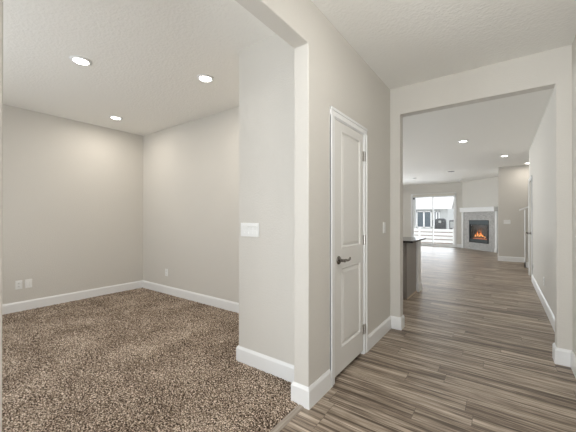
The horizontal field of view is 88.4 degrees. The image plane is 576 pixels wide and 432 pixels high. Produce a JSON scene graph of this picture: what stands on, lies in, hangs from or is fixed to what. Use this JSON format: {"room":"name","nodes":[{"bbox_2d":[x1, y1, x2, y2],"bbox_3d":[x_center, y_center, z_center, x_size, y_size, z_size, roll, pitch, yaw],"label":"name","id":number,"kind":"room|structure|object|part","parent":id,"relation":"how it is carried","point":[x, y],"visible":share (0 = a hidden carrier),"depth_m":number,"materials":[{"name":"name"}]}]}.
{"room":"entrance hallway","nodes":[
{"label":"entrance hallway","id":0,"kind":"room"},
{"bbox_2d":[2,104,142,304],"bbox_3d":[-3.886,-0.095,3.685,0.120,2.750,4.407,0,0,36],"label":"wall","id":1,"kind":"structure","parent":0,"point":[73,190],"depth_m":4.42,"materials":[{"name":"grey paint"}]},
{"bbox_2d":[15,280,21,289],"bbox_3d":[-3.603,0.915,3.963,0.011,0.117,0.072,0,0,36],"label":"wall outlet","id":2,"kind":"object","parent":1,"relation":"attached to","point":[18,284],"visible":1,"depth_m":3.96,"materials":[{"name":"white plastic"}]},
{"bbox_2d":[25,279,31,287],"bbox_3d":[-3.544,0.915,4.044,0.011,0.117,0.076,0,0,36],"label":"data plate","id":3,"kind":"object","parent":1,"relation":"attached to","point":[28,282],"visible":1,"depth_m":4.04,"materials":[{"name":"white plastic"}]},
{"bbox_2d":[2,280,142,314],"bbox_3d":[-3.808,1.210,3.674,0.015,0.140,4.087,0,0,36],"label":"baseboard","id":4,"kind":"structure","parent":1,"relation":"attached to","point":[8,308],"depth_m":4.39,"materials":[{"name":"white wood"}]},
{"bbox_2d":[143,106,238,302],"bbox_3d":[-0.971,-0.093,4.220,4.214,2.750,0.120,0,0,36],"label":"wall","id":5,"kind":"structure","parent":0,"point":[191,169],"depth_m":4.47,"materials":[{"name":"grey paint"}]},
{"bbox_2d":[142,280,238,312],"bbox_3d":[-1.258,1.212,4.340,3.363,0.140,0.015,0,0,36],"label":"baseboard","id":6,"kind":"structure","parent":5,"relation":"attached to","point":[228,305],"depth_m":4.43,"materials":[{"name":"white wood"}]},
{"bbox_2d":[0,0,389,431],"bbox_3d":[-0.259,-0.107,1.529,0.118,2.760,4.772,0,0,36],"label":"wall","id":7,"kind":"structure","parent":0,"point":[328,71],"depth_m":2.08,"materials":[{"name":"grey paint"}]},
{"bbox_2d":[269,404,303,431],"bbox_3d":[-0.343,1.267,1.388,0.044,0.011,1.472,0,0,36],"label":"trim","id":8,"kind":"structure","parent":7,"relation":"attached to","point":[296,410],"depth_m":1.84,"materials":[{"name":"brown wood"}]},
{"bbox_2d":[291,369,330,409],"bbox_3d":[0.170,1.205,2.116,0.148,0.140,0.308,0,0,36],"label":"baseboard","id":9,"kind":"object","parent":7,"relation":"attached to","point":[305,396],"visible":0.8,"depth_m":2.01,"materials":[{"name":"white wood"}]},
{"bbox_2d":[330,106,367,387],"bbox_3d":[0.504,0.225,2.525,0.184,2.103,0.726,0,0,36],"label":"door","id":10,"kind":"structure","parent":7,"relation":"in","point":[348,138],"depth_m":2.46,"materials":[{"name":"white wood"}]},
{"bbox_3d":[0.447,0.344,2.343,0.064,0.066,0.150,0,0,36],"label":"handle","id":11,"kind":"part","parent":10,"relation":"part of","materials":[{"name":"brown metal"}]},
{"bbox_2d":[383,222,385,232],"bbox_3d":[1.052,0.120,3.225,0.014,0.117,0.070,0,0,36],"label":"light switch","id":12,"kind":"object","parent":7,"relation":"attached to","point":[384,223],"visible":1,"depth_m":3.22,"materials":[{"name":"white plastic"}]},
{"bbox_2d":[368,315,404,350],"bbox_3d":[1.047,1.208,3.118,0.126,0.140,0.860,0,0,36],"label":"baseboard","id":13,"kind":"structure","parent":7,"relation":"attached to","point":[398,323],"depth_m":3.22,"materials":[{"name":"white wood"}]},
{"bbox_2d":[239,34,293,364],"bbox_3d":[0.135,-0.093,2.784,0.724,2.780,0.948,0,0,36],"label":"wall","id":14,"kind":"structure","parent":0,"point":[266,67],"depth_m":2.42,"materials":[{"name":"grey paint"}]},
{"bbox_2d":[241,223,258,236],"bbox_3d":[-0.321,0.114,2.521,0.197,0.113,0.014,0,0,36],"label":"light switch","id":15,"kind":"object","parent":14,"relation":"attached to","point":[247,229],"visible":1,"depth_m":2.51,"materials":[{"name":"white plastic"}]},
{"bbox_2d":[236,345,293,382],"bbox_3d":[0.113,1.207,2.765,0.736,0.140,0.928,0,0,36],"label":"baseboard","id":16,"kind":"structure","parent":14,"relation":"attached to","point":[276,367],"depth_m":2.41,"materials":[{"name":"white wood"}]},
{"bbox_2d":[3,0,575,185],"bbox_3d":[2.277,-1.511,6.386,9.000,0.120,16.006,0,0,36],"label":"ceiling","id":17,"kind":"structure","parent":0,"point":[147,57],"depth_m":2.71,"materials":[{"name":"white paint"}]},
{"bbox_2d":[69,55,91,65],"bbox_3d":[-1.941,-1.456,2.775,0.180,0.022,0.180,0,0,36],"label":"recessed light","id":18,"kind":"object","parent":17,"relation":"in","point":[79,60],"visible":1,"depth_m":2.75,"materials":[{"name":"white"}]},
{"bbox_2d":[109,115,122,119],"bbox_3d":[-2.532,-1.451,4.357,0.180,0.022,0.180,0,0,36],"label":"recessed light","id":19,"kind":"object","parent":17,"relation":"in","point":[111,116],"visible":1,"depth_m":4.33,"materials":[{"name":"white"}]},
{"bbox_2d":[197,74,213,82],"bbox_3d":[-0.871,-1.455,3.123,0.180,0.022,0.180,0,0,36],"label":"recessed light","id":20,"kind":"object","parent":17,"relation":"in","point":[206,78],"visible":1,"depth_m":3.10,"materials":[{"name":"white"}]},
{"bbox_2d":[416,241,420,282],"bbox_3d":[1.055,0.845,6.025,3.035,0.885,0.200,0,0,36],"label":"wall","id":21,"kind":"structure","parent":0,"point":[418,244],"depth_m":5.07,"materials":[{"name":"white paint"}]},
{"bbox_2d":[403,237,425,242],"bbox_3d":[0.999,0.385,5.625,2.815,0.030,0.955,0,0,36],"label":"countertop","id":22,"kind":"structure","parent":21,"relation":"on","point":[405,239],"depth_m":4.74,"materials":[{"name":"grey stone"}]},
{"bbox_2d":[416,282,421,291],"bbox_3d":[2.270,1.215,5.135,0.055,0.140,0.215,0,0,36],"label":"baseboard","id":23,"kind":"structure","parent":21,"relation":"attached to","point":[418,285],"depth_m":5.06,"materials":[{"name":"white"}]},
{"bbox_2d":[280,246,575,431],"bbox_3d":[2.269,1.349,6.364,9.000,0.120,15.976,0,0,36],"label":"floor","id":24,"kind":"structure","parent":0,"point":[472,352],"depth_m":2.52,"materials":[{"name":"wood"}]},
{"bbox_2d":[2,287,297,431],"bbox_3d":[-2.141,1.267,2.463,4.130,0.012,4.070,0,0,36],"label":"carpet","id":25,"kind":"object","parent":24,"relation":"on","point":[142,359],"visible":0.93,"depth_m":2.41,"materials":[{"name":"brown carpet"}]},
{"bbox_2d":[403,242,416,299],"bbox_3d":[1.639,0.842,5.065,0.927,0.885,0.667,0,0,36],"label":"base cabinet","id":26,"kind":"object","parent":24,"relation":"on","point":[409,249],"visible":0.24,"depth_m":4.70,"materials":[{"name":"grey"}]},
{"bbox_3d":[1.634,0.881,4.705,0.440,0.595,0.018,0,0,36],"label":"door","id":27,"kind":"part","parent":26,"relation":"part of","materials":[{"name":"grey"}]},
{"bbox_2d":[459,206,497,252],"bbox_3d":[7.360,0.473,11.509,0.215,1.665,1.742,0,0,-9],"label":"fireplace","id":28,"kind":"object","parent":24,"relation":"on","point":[479,225],"visible":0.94,"depth_m":11.41,"materials":[{"name":"grey stone"}]},
{"bbox_3d":[7.289,0.563,12.323,0.098,1.490,0.112,0,0,-9],"label":"mantel leg","id":29,"kind":"part","parent":28,"relation":"part of","materials":[{"name":"white wood"}]},
{"bbox_2d":[459,206,497,211],"bbox_3d":[7.362,-0.272,11.495,0.215,0.175,1.700,0,0,-9],"label":"mantel shelf","id":30,"kind":"object","parent":28,"relation":"attached to","point":[495,208],"depth_m":11.24,"materials":[{"name":"white wood"}]},
{"bbox_2d":[469,220,487,224],"bbox_3d":[7.402,0.234,11.499,0.035,0.163,0.946,0,0,-9],"label":"vent panel","id":31,"kind":"object","parent":28,"relation":"attached to","point":[471,222],"depth_m":11.48,"materials":[{"name":"grey metal"}]},
{"bbox_3d":[7.431,0.583,11.503,0.075,0.885,0.956,0,0,-9],"label":"firebox frame","id":32,"kind":"part","parent":28,"relation":"part of","materials":[{"name":"black metal"}]},
{"bbox_3d":[7.547,0.558,10.706,0.098,1.490,0.097,0,0,-9],"label":"mantel leg","id":33,"kind":"part","parent":28,"relation":"part of","materials":[{"name":"white wood"}]},
{"bbox_2d":[403,182,461,243],"bbox_3d":[5.918,-0.058,13.534,6.100,2.740,0.150,0,0,36],"label":"wall","id":34,"kind":"structure","parent":0,"point":[447,187],"depth_m":13.17,"materials":[{"name":"grey paint"}]},
{"bbox_2d":[412,193,454,228],"bbox_3d":[6.372,-0.220,13.023,1.685,1.549,0.105,0,0,36],"label":"vertical blind","id":35,"kind":"object","parent":34,"relation":"attached to","point":[442,194],"visible":1,"depth_m":13.41,"materials":[{"name":"beige"}]},
{"bbox_3d":[6.385,-0.945,13.031,1.670,0.100,0.080,0,0,36],"label":"head rail","id":36,"kind":"part","parent":35,"relation":"part of","materials":[{"name":"beige plastic"}]},
{"bbox_2d":[411,192,456,246],"bbox_3d":[6.437,0.143,13.134,1.830,2.335,0.147,0,0,36],"label":"door","id":37,"kind":"structure","parent":34,"relation":"in","point":[455,226],"depth_m":13.02,"materials":[{"name":"white"}]},
{"bbox_3d":[6.130,0.179,13.413,0.865,2.195,0.035,0,0,36],"label":"sash","id":38,"kind":"part","parent":37,"relation":"part of","materials":[{"name":"white plastic"}]},
{"bbox_3d":[6.775,0.177,12.896,0.865,2.195,0.035,0,0,36],"label":"sash","id":39,"kind":"part","parent":37,"relation":"part of","materials":[{"name":"clear glass"}]},
{"bbox_2d":[462,177,497,207],"bbox_3d":[7.479,-0.070,11.547,1.280,2.770,1.276,0,0,36],"label":"wall","id":40,"kind":"structure","parent":0,"point":[483,192],"depth_m":11.49,"materials":[{"name":"grey paint"}]},
{"bbox_2d":[390,45,572,349],"bbox_3d":[-0.235,-0.097,4.508,6.730,2.760,0.120,0,0,36],"label":"wall opening","id":41,"kind":"structure","parent":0,"point":[549,69],"depth_m":2.76,"materials":[{"name":"grey paint"}]},
{"bbox_2d":[498,165,528,256],"bbox_3d":[8.389,-0.076,9.449,2.704,2.770,3.806,0,0,36],"label":"wall","id":42,"kind":"structure","parent":0,"point":[513,181],"depth_m":8.50,"materials":[{"name":"grey paint"}]},
{"bbox_2d":[498,256,523,261],"bbox_3d":[7.904,1.227,8.874,2.619,0.140,2.345,0,0,36],"label":"baseboard","id":43,"kind":"structure","parent":42,"relation":"attached to","point":[500,258],"depth_m":8.50,"materials":[{"name":"white wood"}]},
{"bbox_2d":[526,209,528,261],"bbox_3d":[6.881,0.141,6.968,2.015,2.300,0.120,0,0,36],"label":"wall","id":44,"kind":"structure","parent":0,"point":[527,258],"depth_m":7.49,"materials":[{"name":"grey paint"}]},
{"bbox_2d":[520,206,527,264],"bbox_3d":[6.834,0.106,7.002,2.130,2.370,0.200,0,0,36],"label":"trim","id":45,"kind":"structure","parent":44,"relation":"attached to","point":[527,206],"depth_m":7.50,"materials":[{"name":"white wood"}]},
{"bbox_2d":[529,35,575,355],"bbox_3d":[2.541,-0.104,2.587,0.120,2.760,9.770,0,0,36],"label":"wall","id":46,"kind":"structure","parent":0,"point":[541,152],"depth_m":3.88,"materials":[{"name":"grey paint"}]},
{"bbox_2d":[526,175,532,280],"bbox_3d":[5.078,0.235,6.199,0.121,2.107,0.804,0,0,36],"label":"door","id":47,"kind":"structure","parent":46,"relation":"in","point":[530,178],"depth_m":6.47,"materials":[{"name":"white wood"}]},
{"bbox_2d":[532,274,575,377],"bbox_3d":[2.188,1.205,2.297,0.116,0.140,8.894,0,0,36],"label":"baseboard","id":48,"kind":"structure","parent":46,"relation":"attached to","point":[564,357],"depth_m":2.56,"materials":[{"name":"white wood"}]},
{"label":"outside","id":49,"kind":"structure","parent":0,"visible":0},
{"bbox_3d":[17.803,1.530,33.082,50.000,0.190,45.524,0,0,36],"label":"ground","id":50,"kind":"structure","parent":49,"visible":0},
{"bbox_2d":[412,195,453,228],"bbox_3d":[10.309,-0.362,24.622,6.400,3.540,4.730,0,0,36],"label":"house","id":51,"kind":"structure","parent":50,"relation":"on","point":[443,206],"depth_m":22.03,"materials":[{"name":"grey"}]},
{"bbox_3d":[10.210,0.215,22.225,0.910,1.110,0.015,0,0,36],"label":"pane","id":52,"kind":"part","parent":51,"relation":"part of","materials":[{"name":"clear glass"}]},
{"bbox_2d":[414,228,453,243],"bbox_3d":[7.390,0.976,14.753,4.750,0.800,0.130,0,0,36],"label":"fence","id":53,"kind":"object","parent":50,"relation":"on","point":[441,236],"visible":0.2,"depth_m":14.69,"materials":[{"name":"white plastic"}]},
{"bbox_2d":[435,218,446,228],"bbox_3d":[7.967,0.738,15.456,0.508,1.280,0.455,0,0,36],"label":"covered grill","id":54,"kind":"object","parent":50,"relation":"on","point":[440,223],"visible":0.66,"depth_m":15.27,"materials":[{"name":"grey fabric"}]},
{"bbox_2d":[449,220,453,228],"bbox_3d":[8.405,0.782,15.139,0.260,1.190,0.135,0,0,36],"label":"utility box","id":55,"kind":"object","parent":50,"relation":"on","point":[451,222],"visible":0.45,"depth_m":15.10,"materials":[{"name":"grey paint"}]}
]}

